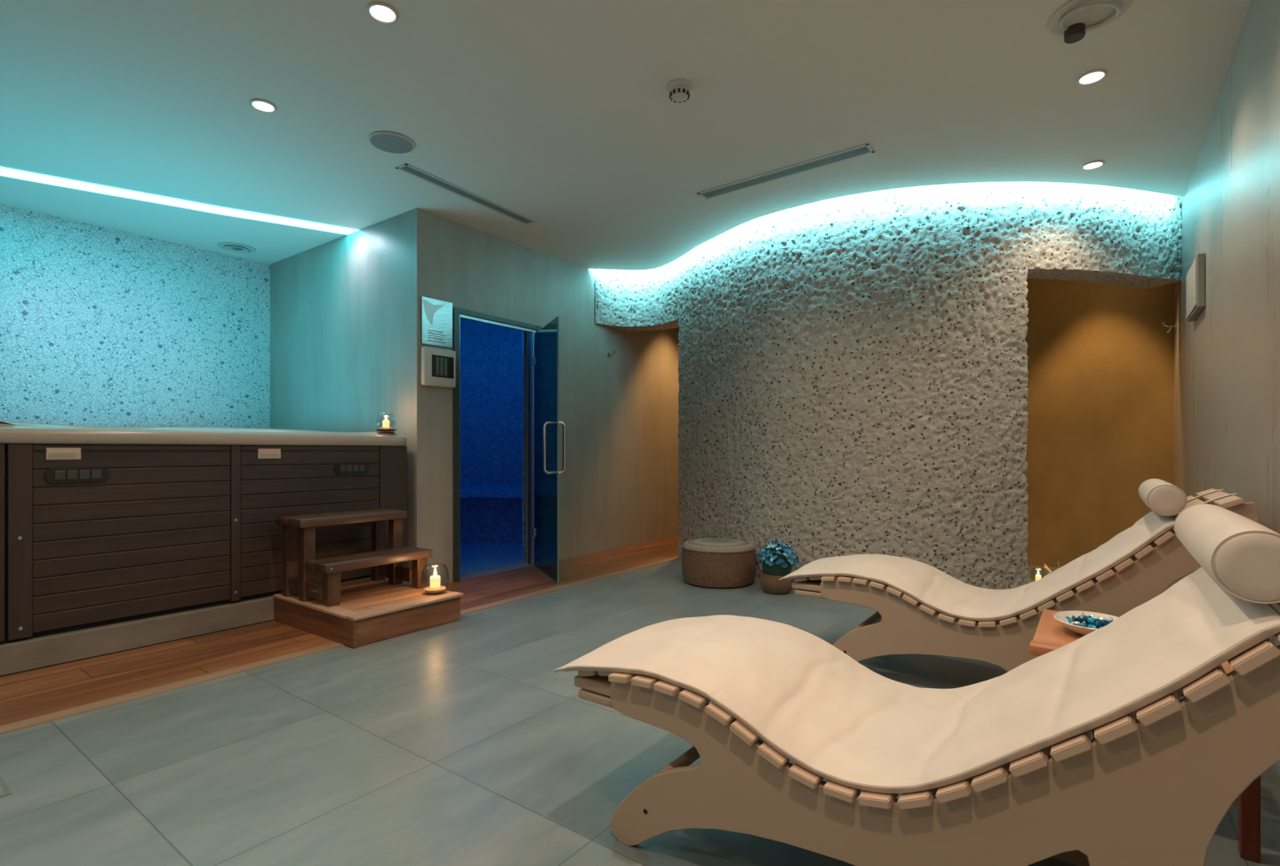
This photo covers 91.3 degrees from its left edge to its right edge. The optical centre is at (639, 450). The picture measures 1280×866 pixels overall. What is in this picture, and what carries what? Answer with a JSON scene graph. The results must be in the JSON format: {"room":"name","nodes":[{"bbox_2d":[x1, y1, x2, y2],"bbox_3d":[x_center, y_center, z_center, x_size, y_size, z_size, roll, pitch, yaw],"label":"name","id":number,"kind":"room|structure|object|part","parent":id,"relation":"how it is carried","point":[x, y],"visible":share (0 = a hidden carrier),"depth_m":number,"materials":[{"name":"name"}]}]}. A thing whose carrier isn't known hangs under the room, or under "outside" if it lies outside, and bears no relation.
{"room":"spa","nodes":[
{"label":"spa","id":0,"kind":"room"},
{"bbox_2d":[0,204,270,428],"bbox_3d":[-4.750,-0.500,4.261,0.200,3.000,4.450,0,0,36],"label":"wall","id":1,"kind":"structure","parent":0,"point":[100,326],"depth_m":4.99,"materials":[{"name":"stone"}]},
{"bbox_2d":[270,213,402,435],"bbox_3d":[-2.563,-0.500,5.271,2.130,3.000,0.133,0,0,36],"label":"wall","id":2,"kind":"structure","parent":0,"point":[336,304],"depth_m":5.11,"materials":[{"name":"paint"}]},
{"bbox_2d":[0,536,679,725],"bbox_3d":[-1.458,0.998,4.047,0.740,0.004,8.000,0,0,36],"label":"floor","id":3,"kind":"structure","parent":0,"point":[28,695],"depth_m":3.05,"materials":[{"name":"brown wood"}]},
{"bbox_2d":[0,619,273,677],"bbox_3d":[-3.115,0.996,2.335,0.007,0.009,3.280,0,0,36],"label":"trim","id":4,"kind":"structure","parent":3,"relation":"on","point":[272,620],"depth_m":3.10,"materials":[{"name":"black wood"}]},
{"bbox_2d":[273,577,463,648],"bbox_3d":[-1.600,0.920,3.679,0.897,0.152,0.682,0,0,36],"label":"wooden platform","id":5,"kind":"object","parent":3,"relation":"on","point":[369,611],"visible":0.79,"depth_m":3.45,"materials":[{"name":"brown wood"}]},
{"bbox_2d":[275,508,432,606],"bbox_3d":[-1.693,0.614,3.741,0.514,0.461,0.700,0,0,36],"label":"step stool","id":6,"kind":"object","parent":5,"relation":"on","point":[388,563],"visible":1,"depth_m":3.62,"materials":[{"name":"brown wood"}]},
{"bbox_3d":[-2.034,0.637,3.635,0.060,0.414,0.065,0,0,36],"label":"leg","id":7,"kind":"part","parent":6,"relation":"part of","materials":[{"name":"brown wood"}]},
{"bbox_3d":[-1.872,0.770,3.504,0.355,0.080,0.025,0,0,36],"label":"rail","id":8,"kind":"part","parent":6,"relation":"part of","materials":[{"name":"brown wood"}]},
{"bbox_3d":[-1.872,0.637,3.517,0.060,0.414,0.065,0,0,36],"label":"leg","id":9,"kind":"part","parent":6,"relation":"part of","materials":[{"name":"brown wood"}]},
{"bbox_3d":[-1.683,0.753,3.412,0.060,0.182,0.070,0,0,36],"label":"leg","id":10,"kind":"part","parent":6,"relation":"part of","materials":[{"name":"brown wood"}]},
{"bbox_3d":[-1.869,0.463,3.859,0.020,0.055,0.490,0,0,36],"label":"cross rail","id":11,"kind":"part","parent":6,"relation":"part of","materials":[{"name":"brown wood"}]},
{"bbox_3d":[-1.708,0.637,4.078,0.060,0.414,0.065,0,0,36],"label":"leg","id":12,"kind":"part","parent":6,"relation":"part of","materials":[{"name":"brown wood"}]},
{"bbox_3d":[-1.547,0.770,3.947,0.355,0.080,0.025,0,0,36],"label":"rail","id":13,"kind":"part","parent":6,"relation":"part of","materials":[{"name":"brown wood"}]},
{"bbox_3d":[-1.547,0.637,3.960,0.060,0.414,0.065,0,0,36],"label":"leg","id":14,"kind":"part","parent":6,"relation":"part of","materials":[{"name":"brown wood"}]},
{"bbox_3d":[-1.357,0.753,3.855,0.060,0.182,0.070,0,0,36],"label":"leg","id":15,"kind":"part","parent":6,"relation":"part of","materials":[{"name":"brown wood"}]},
{"bbox_2d":[421,563,448,593],"bbox_3d":[-1.212,0.758,3.699,0.160,0.161,0.160,0,0,36],"label":"candle","id":16,"kind":"object","parent":5,"relation":"on","point":[435,587],"visible":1,"depth_m":3.67,"materials":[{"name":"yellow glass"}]},
{"bbox_2d":[460,319,522,544],"bbox_3d":[-1.910,-0.250,6.282,2.252,2.500,2.230,0,0,36],"label":"wall","id":17,"kind":"structure","parent":0,"point":[491,355],"depth_m":7.15,"materials":[{"name":"blue tile"}]},
{"bbox_2d":[402,208,679,586],"bbox_3d":[-0.567,-0.500,6.039,0.180,3.000,3.733,0,0,36],"label":"wall","id":18,"kind":"structure","parent":0,"point":[618,486],"depth_m":5.78,"materials":[{"name":"beige paint"}]},
{"bbox_2d":[0,577,412,675],"bbox_3d":[-3.673,0.931,3.357,2.105,0.137,4.267,0,0,36],"label":"hot tub base","id":19,"kind":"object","parent":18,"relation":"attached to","point":[28,654],"depth_m":3.11,"materials":[{"name":"stone"}]},
{"bbox_2d":[0,421,407,643],"bbox_3d":[-3.125,0.355,4.151,2.134,1.011,2.199,0,0,36],"label":"hot tub","id":20,"kind":"object","parent":19,"relation":"on","point":[100,526],"visible":0.98,"depth_m":3.25,"materials":[{"name":"black wood"}]},
{"bbox_2d":[48,453,78,458],"bbox_3d":[-2.708,0.027,2.938,0.002,0.022,0.106,0,0,36],"label":"print","id":21,"kind":"object","parent":20,"relation":"attached to","point":[51,455],"depth_m":2.94,"materials":[{"name":"brown"}]},
{"bbox_3d":[-2.547,0.404,3.189,0.030,0.863,0.808,0,0,36],"label":"panel","id":22,"kind":"part","parent":20,"relation":"part of","materials":[{"name":"brown wood"}]},
{"bbox_2d":[259,453,279,457],"bbox_3d":[-2.173,0.031,3.668,0.002,0.022,0.107,0,0,36],"label":"print","id":23,"kind":"object","parent":20,"relation":"attached to","point":[261,455],"depth_m":3.67,"materials":[{"name":"brown"}]},
{"bbox_3d":[-2.026,0.404,3.898,0.030,0.863,0.848,0,0,36],"label":"panel","id":24,"kind":"part","parent":20,"relation":"part of","materials":[{"name":"brown wood"}]},
{"bbox_2d":[375,415,396,431],"bbox_3d":[-1.777,-0.197,4.374,0.143,0.125,0.143,0,0,36],"label":"candle","id":25,"kind":"object","parent":20,"relation":"on","point":[385,423],"visible":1,"depth_m":4.35,"materials":[{"name":"yellow wax"}]},
{"bbox_3d":[-1.777,-0.141,4.374,0.143,0.014,0.143,0,0,36],"label":"dish","id":26,"kind":"part","parent":25,"relation":"part of","materials":[{"name":"brown wood"}]},
{"bbox_2d":[421,296,452,348],"bbox_3d":[-1.496,-0.942,4.610,0.012,0.343,0.268,0,0,36],"label":"sign","id":27,"kind":"object","parent":18,"relation":"attached to","point":[436,314],"visible":1,"depth_m":4.60,"materials":[{"name":"grey"}]},
{"bbox_2d":[421,346,455,387],"bbox_3d":[-1.479,-0.609,4.598,0.054,0.278,0.280,0,0,36],"label":"control panel","id":28,"kind":"object","parent":18,"relation":"attached to","point":[437,365],"visible":1,"depth_m":4.56,"materials":[{"name":"grey plastic"}]},
{"bbox_2d":[453,306,565,584],"bbox_3d":[-0.902,-0.042,4.926,0.818,2.083,0.925,0,0,36],"label":"door","id":29,"kind":"structure","parent":18,"relation":"in","point":[543,422],"depth_m":4.90,"materials":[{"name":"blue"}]},
{"bbox_3d":[-0.759,-0.003,5.008,0.008,1.985,0.790,0,0,-22],"label":"glass pane","id":30,"kind":"part","parent":29,"relation":"part of","materials":[{"name":"blue glass"}]},
{"bbox_3d":[-0.687,-0.020,4.719,0.087,0.404,0.024,0,0,-22],"label":"pull handle","id":31,"kind":"part","parent":29,"relation":"part of","materials":[{"name":"silver metal"}]},
{"bbox_3d":[-0.607,-0.020,4.752,0.087,0.404,0.024,0,0,-22],"label":"pull handle","id":32,"kind":"part","parent":29,"relation":"part of","materials":[{"name":"silver metal"}]},
{"bbox_2d":[522,330,526,562],"bbox_3d":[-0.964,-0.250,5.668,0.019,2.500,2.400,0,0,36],"label":"trim","id":33,"kind":"structure","parent":18,"relation":"attached to","point":[524,333],"depth_m":5.57,"materials":[{"name":"blue metal"}]},
{"bbox_2d":[607,351,615,359],"bbox_3d":[-0.279,-0.944,6.208,0.082,0.086,0.044,0,0,36],"label":"wall hook","id":34,"kind":"object","parent":18,"relation":"attached to","point":[609,354],"visible":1,"depth_m":6.21,"materials":[{"name":"silver metal"}]},
{"bbox_2d":[0,0,1251,270],"bbox_3d":[-1.202,-1.765,3.357,6.890,0.050,7.390,0,0,36],"label":"ceiling","id":35,"kind":"structure","parent":0,"point":[560,115],"depth_m":3.16,"materials":[{"name":"white paint"}]},
{"bbox_2d":[0,167,358,234],"bbox_3d":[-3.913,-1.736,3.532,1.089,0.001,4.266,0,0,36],"label":"light strip","id":36,"kind":"object","parent":35,"relation":"attached to","point":[6,172],"visible":1,"depth_m":4.36,"materials":[{"name":"white plastic"}]},
{"bbox_2d":[217,242,256,253],"bbox_3d":[-3.460,-1.730,5.367,0.280,0.019,0.280,0,0,36],"label":"ceiling vent","id":37,"kind":"object","parent":35,"relation":"in","point":[236,249],"visible":1,"depth_m":5.35,"materials":[{"name":"grey plastic"}]},
{"bbox_2d":[249,98,276,112],"bbox_3d":[-1.898,-1.735,3.150,0.120,0.008,0.120,0,0,36],"label":"recessed light","id":38,"kind":"object","parent":35,"relation":"in","point":[260,104],"visible":1,"depth_m":3.14,"materials":[{"name":"grey plastic"}]},
{"bbox_2d":[366,1,399,23],"bbox_3d":[-1.021,-1.735,2.481,0.120,0.008,0.120,0,0,36],"label":"recessed light","id":39,"kind":"object","parent":35,"relation":"in","point":[382,12],"visible":1,"depth_m":2.48,"materials":[{"name":"grey plastic"}]},
{"bbox_2d":[368,131,415,153],"bbox_3d":[-1.400,-1.734,3.526,0.248,0.011,0.248,0,0,36],"label":"ceiling speaker","id":40,"kind":"object","parent":35,"relation":"attached to","point":[386,141],"visible":1,"depth_m":3.51,"materials":[{"name":"grey plastic"}]},
{"bbox_2d":[395,163,536,224],"bbox_3d":[-1.148,-1.738,4.297,0.110,0.003,1.152,0,0,33],"label":"ceiling vent","id":41,"kind":"object","parent":35,"relation":"in","point":[406,167],"visible":1,"depth_m":4.22,"materials":[{"name":"grey plastic"}]},
{"bbox_2d":[666,79,692,102],"bbox_3d":[0.189,-1.710,2.987,0.124,0.059,0.124,0,0,36],"label":"smoke detector","id":42,"kind":"object","parent":35,"relation":"attached to","point":[679,90],"visible":1,"depth_m":2.96,"materials":[{"name":"grey plastic"}]},
{"bbox_2d":[697,142,875,199],"bbox_3d":[0.877,-1.738,3.933,1.140,0.003,0.130,0,0,37],"label":"ceiling vent","id":43,"kind":"object","parent":35,"relation":"in","point":[864,149],"visible":1,"depth_m":3.89,"materials":[{"name":"grey plastic"}]},
{"bbox_2d":[1048,0,1133,43],"bbox_3d":[1.783,-1.717,2.481,0.276,0.044,0.276,0,0,36],"label":"fitting","id":44,"kind":"object","parent":35,"relation":"attached to","point":[1074,19],"visible":1,"depth_m":2.50,"materials":[{"name":"grey plastic"}]},
{"bbox_2d":[1075,69,1107,84],"bbox_3d":[2.102,-1.735,2.908,0.120,0.008,0.120,0,0,36],"label":"recessed light","id":45,"kind":"object","parent":35,"relation":"in","point":[1091,77],"visible":1,"depth_m":2.90,"materials":[{"name":"grey plastic"}]},
{"bbox_2d":[1080,160,1105,169],"bbox_3d":[2.756,-1.735,3.805,0.120,0.008,0.120,0,0,36],"label":"recessed light","id":46,"kind":"object","parent":35,"relation":"in","point":[1094,164],"visible":1,"depth_m":3.80,"materials":[{"name":"grey plastic"}]},
{"bbox_2d":[0,542,1279,865],"bbox_3d":[-0.928,1.098,3.658,7.175,0.204,8.400,0,0,36],"label":"floor","id":47,"kind":"structure","parent":0,"point":[460,742],"depth_m":2.04,"materials":[{"name":"grey tile"}]},
{"bbox_2d":[0,776,11,797],"bbox_3d":[-1.939,0.998,1.854,0.220,0.003,0.075,0,0,36],"label":"floor drain","id":48,"kind":"object","parent":47,"relation":"on","point":[4,790],"visible":1,"depth_m":1.84,"materials":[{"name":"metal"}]},
{"bbox_2d":[681,537,755,588],"bbox_3d":[0.596,0.843,4.760,0.561,0.315,0.555,0,0,36],"label":"woven pouf","id":49,"kind":"object","parent":47,"relation":"on","point":[706,562],"visible":1,"depth_m":4.53,"materials":[{"name":"brown wicker"}]},
{"bbox_2d":[755,540,799,595],"bbox_3d":[0.968,0.818,4.411,0.309,0.365,0.300,0,0,36],"label":"flower basket","id":50,"kind":"object","parent":47,"relation":"on","point":[776,562],"visible":0.98,"depth_m":4.33,"materials":[{"name":"blue plant"}]},
{"bbox_2d":[553,503,1279,865],"bbox_3d":[0.597,0.559,1.494,1.631,0.886,0.650,0,0,36],"label":"lounger","id":51,"kind":"object","parent":47,"relation":"on","point":[1007,769],"visible":1,"depth_m":1.19,"materials":[{"name":"beige paint"}]},
{"bbox_3d":[0.521,0.453,1.550,1.433,0.441,0.604,0,0,36],"label":"mattress","id":52,"kind":"part","parent":51,"relation":"part of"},
{"bbox_3d":[0.506,0.584,1.202,1.433,0.835,0.025,0,0,36],"label":"panel","id":53,"kind":"part","parent":51,"relation":"part of","materials":[{"name":"beige paint"}]},
{"bbox_3d":[0.848,0.584,1.669,1.433,0.835,0.025,0,0,36],"label":"panel","id":54,"kind":"part","parent":51,"relation":"part of","materials":[{"name":"beige paint"}]},
{"bbox_2d":[778,478,1258,671],"bbox_3d":[1.493,0.559,2.718,1.631,0.886,0.650,0,0,36],"label":"lounger","id":55,"kind":"object","parent":47,"relation":"on","point":[938,613],"visible":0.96,"depth_m":2.48,"materials":[{"name":"beige paint"}]},
{"bbox_3d":[1.417,0.453,2.774,1.433,0.441,0.604,0,0,36],"label":"mattress","id":56,"kind":"part","parent":55,"relation":"part of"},
{"bbox_3d":[1.744,0.584,2.893,1.433,0.835,0.025,0,0,36],"label":"panel","id":57,"kind":"part","parent":55,"relation":"part of","materials":[{"name":"beige paint"}]},
{"bbox_2d":[1030,570,1041,582],"bbox_3d":[2.946,0.933,4.623,0.100,0.126,0.100,0,0,36],"label":"candle","id":58,"kind":"object","parent":47,"relation":"on","point":[1037,577],"visible":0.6,"depth_m":4.61,"materials":[{"name":"yellow wax"}]},
{"bbox_2d":[1044,560,1059,573],"bbox_3d":[3.048,0.908,4.591,0.137,0.184,0.097,0,0,36],"label":"dry twigs","id":59,"kind":"object","parent":47,"relation":"on","point":[1050,571],"visible":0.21,"depth_m":4.61,"materials":[{"name":"brown plant"}]},
{"bbox_2d":[1028,609,1260,863],"bbox_3d":[1.445,0.774,1.820,0.494,0.451,0.506,0,0,36],"label":"side table","id":60,"kind":"object","parent":47,"relation":"on","point":[1051,635],"visible":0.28,"depth_m":1.53,"materials":[{"name":"brown wood"}]},
{"bbox_2d":[1053,610,1118,635],"bbox_3d":[1.349,0.526,1.863,0.194,0.042,0.226,0,0,36],"label":"dish","id":61,"kind":"object","parent":60,"relation":"on","point":[1060,616],"visible":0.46,"depth_m":1.91,"materials":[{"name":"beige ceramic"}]},
{"bbox_2d":[1065,616,1077,623],"bbox_3d":[1.326,0.524,1.917,0.024,0.029,0.050,0,0,-4],"label":"candy","id":62,"kind":"object","parent":61,"relation":"in","point":[1069,620],"visible":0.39,"depth_m":1.92,"materials":[{"name":"teal glass"}]},
{"bbox_2d":[1065,621,1085,624],"bbox_3d":[1.310,0.524,1.879,0.050,0.028,0.024,0,0,22],"label":"candy","id":63,"kind":"object","parent":61,"relation":"in","point":[1068,622],"visible":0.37,"depth_m":1.87,"materials":[{"name":"white glass"}]},
{"bbox_2d":[1071,615,1092,622],"bbox_3d":[1.328,0.508,1.878,0.050,0.027,0.024,0,0,23],"label":"candy","id":64,"kind":"object","parent":63,"relation":"on","point":[1081,619],"visible":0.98,"depth_m":1.87,"materials":[{"name":"blue glass"}]},
{"bbox_2d":[1084,615,1101,625],"bbox_3d":[1.346,0.508,1.859,0.024,0.023,0.048,0,-1,-18],"label":"candy","id":65,"kind":"object","parent":64,"relation":"on","point":[1091,620],"visible":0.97,"depth_m":1.85,"materials":[{"name":"blue glass"}]},
{"bbox_2d":[1072,623,1088,627],"bbox_3d":[1.298,0.524,1.845,0.024,0.030,0.051,0,0,-1],"label":"candy","id":66,"kind":"object","parent":61,"relation":"in","point":[1082,625],"visible":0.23,"depth_m":1.83,"materials":[{"name":"blue glass"}]},
{"bbox_2d":[1081,622,1102,629],"bbox_3d":[1.331,0.524,1.839,0.024,0.025,0.049,0,0,-31],"label":"candy","id":67,"kind":"object","parent":61,"relation":"in","point":[1091,626],"visible":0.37,"depth_m":1.83,"materials":[{"name":"blue glass"}]},
{"label":"candy","id":68,"kind":"object","parent":61,"relation":"in","visible":0},
{"bbox_2d":[1080,612,1100,618],"bbox_3d":[1.365,0.508,1.894,0.024,0.026,0.049,0,0,-41],"label":"candy","id":69,"kind":"object","parent":68,"relation":"on","point":[1082,614],"visible":0.34,"depth_m":1.90,"materials":[{"name":"glass"}]},
{"label":"candy","id":70,"kind":"object","parent":61,"relation":"in","visible":0},
{"bbox_2d":[1094,618,1112,626],"bbox_3d":[1.364,0.508,1.833,0.050,0.027,0.024,0,0,0],"label":"candy","id":71,"kind":"object","parent":70,"relation":"on","point":[1104,623],"visible":0.66,"depth_m":1.83,"materials":[{"name":"blue glass"}]},
{"bbox_3d":[1.496,0.789,1.535,0.036,0.422,0.036,0,0,36],"label":"leg","id":72,"kind":"part","parent":60,"relation":"part of","materials":[{"name":"brown wood"}]},
{"bbox_2d":[595,182,1182,595],"bbox_3d":[1.595,-0.500,5.020,4.588,3.000,1.281,0,0,26],"label":"wall","id":73,"kind":"structure","parent":0,"point":[853,371],"depth_m":4.32,"materials":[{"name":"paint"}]},
{"bbox_2d":[0,555,681,734],"bbox_3d":[-1.126,0.998,3.803,0.085,0.004,8.000,0,0,36],"label":"trim","id":74,"kind":"structure","parent":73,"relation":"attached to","point":[64,713],"depth_m":2.77,"materials":[{"name":"brown wood"}]},
{"bbox_2d":[1025,279,1173,568],"bbox_3d":[2.376,-0.500,6.319,4.595,3.000,0.200,0,0,36],"label":"wall","id":75,"kind":"structure","parent":0,"point":[1100,409],"depth_m":5.18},
{"bbox_2d":[1173,0,1279,646],"bbox_3d":[1.943,-0.500,1.675,0.200,3.000,8.200,0,0,36],"label":"wall","id":76,"kind":"structure","parent":0,"point":[1227,359],"depth_m":2.69,"materials":[{"name":"beige paint"}]},
{"bbox_2d":[1162,322,1176,333],"bbox_3d":[4.016,-0.934,4.743,0.082,0.086,0.044,0,0,36],"label":"wall hook","id":77,"kind":"object","parent":76,"relation":"attached to","point":[1163,323],"visible":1,"depth_m":4.74,"materials":[{"name":"silver metal"}]},
{"bbox_2d":[1186,253,1204,321],"bbox_3d":[3.248,-0.943,3.658,0.039,0.295,0.500,0,0,36],"label":"wall plaque","id":78,"kind":"object","parent":76,"relation":"attached to","point":[1195,277],"visible":1,"depth_m":3.50,"materials":[{"name":"grey"}]},
{"label":"candy","id":79,"kind":"object","parent":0,"visible":0},
{"bbox_2d":[1092,616,1113,621],"bbox_3d":[1.381,0.508,1.865,0.049,0.026,0.024,0,0,21],"label":"candy","id":80,"kind":"object","parent":79,"relation":"on","point":[1100,618],"visible":0.42,"depth_m":1.86,"materials":[{"name":"glass"}]}
]}

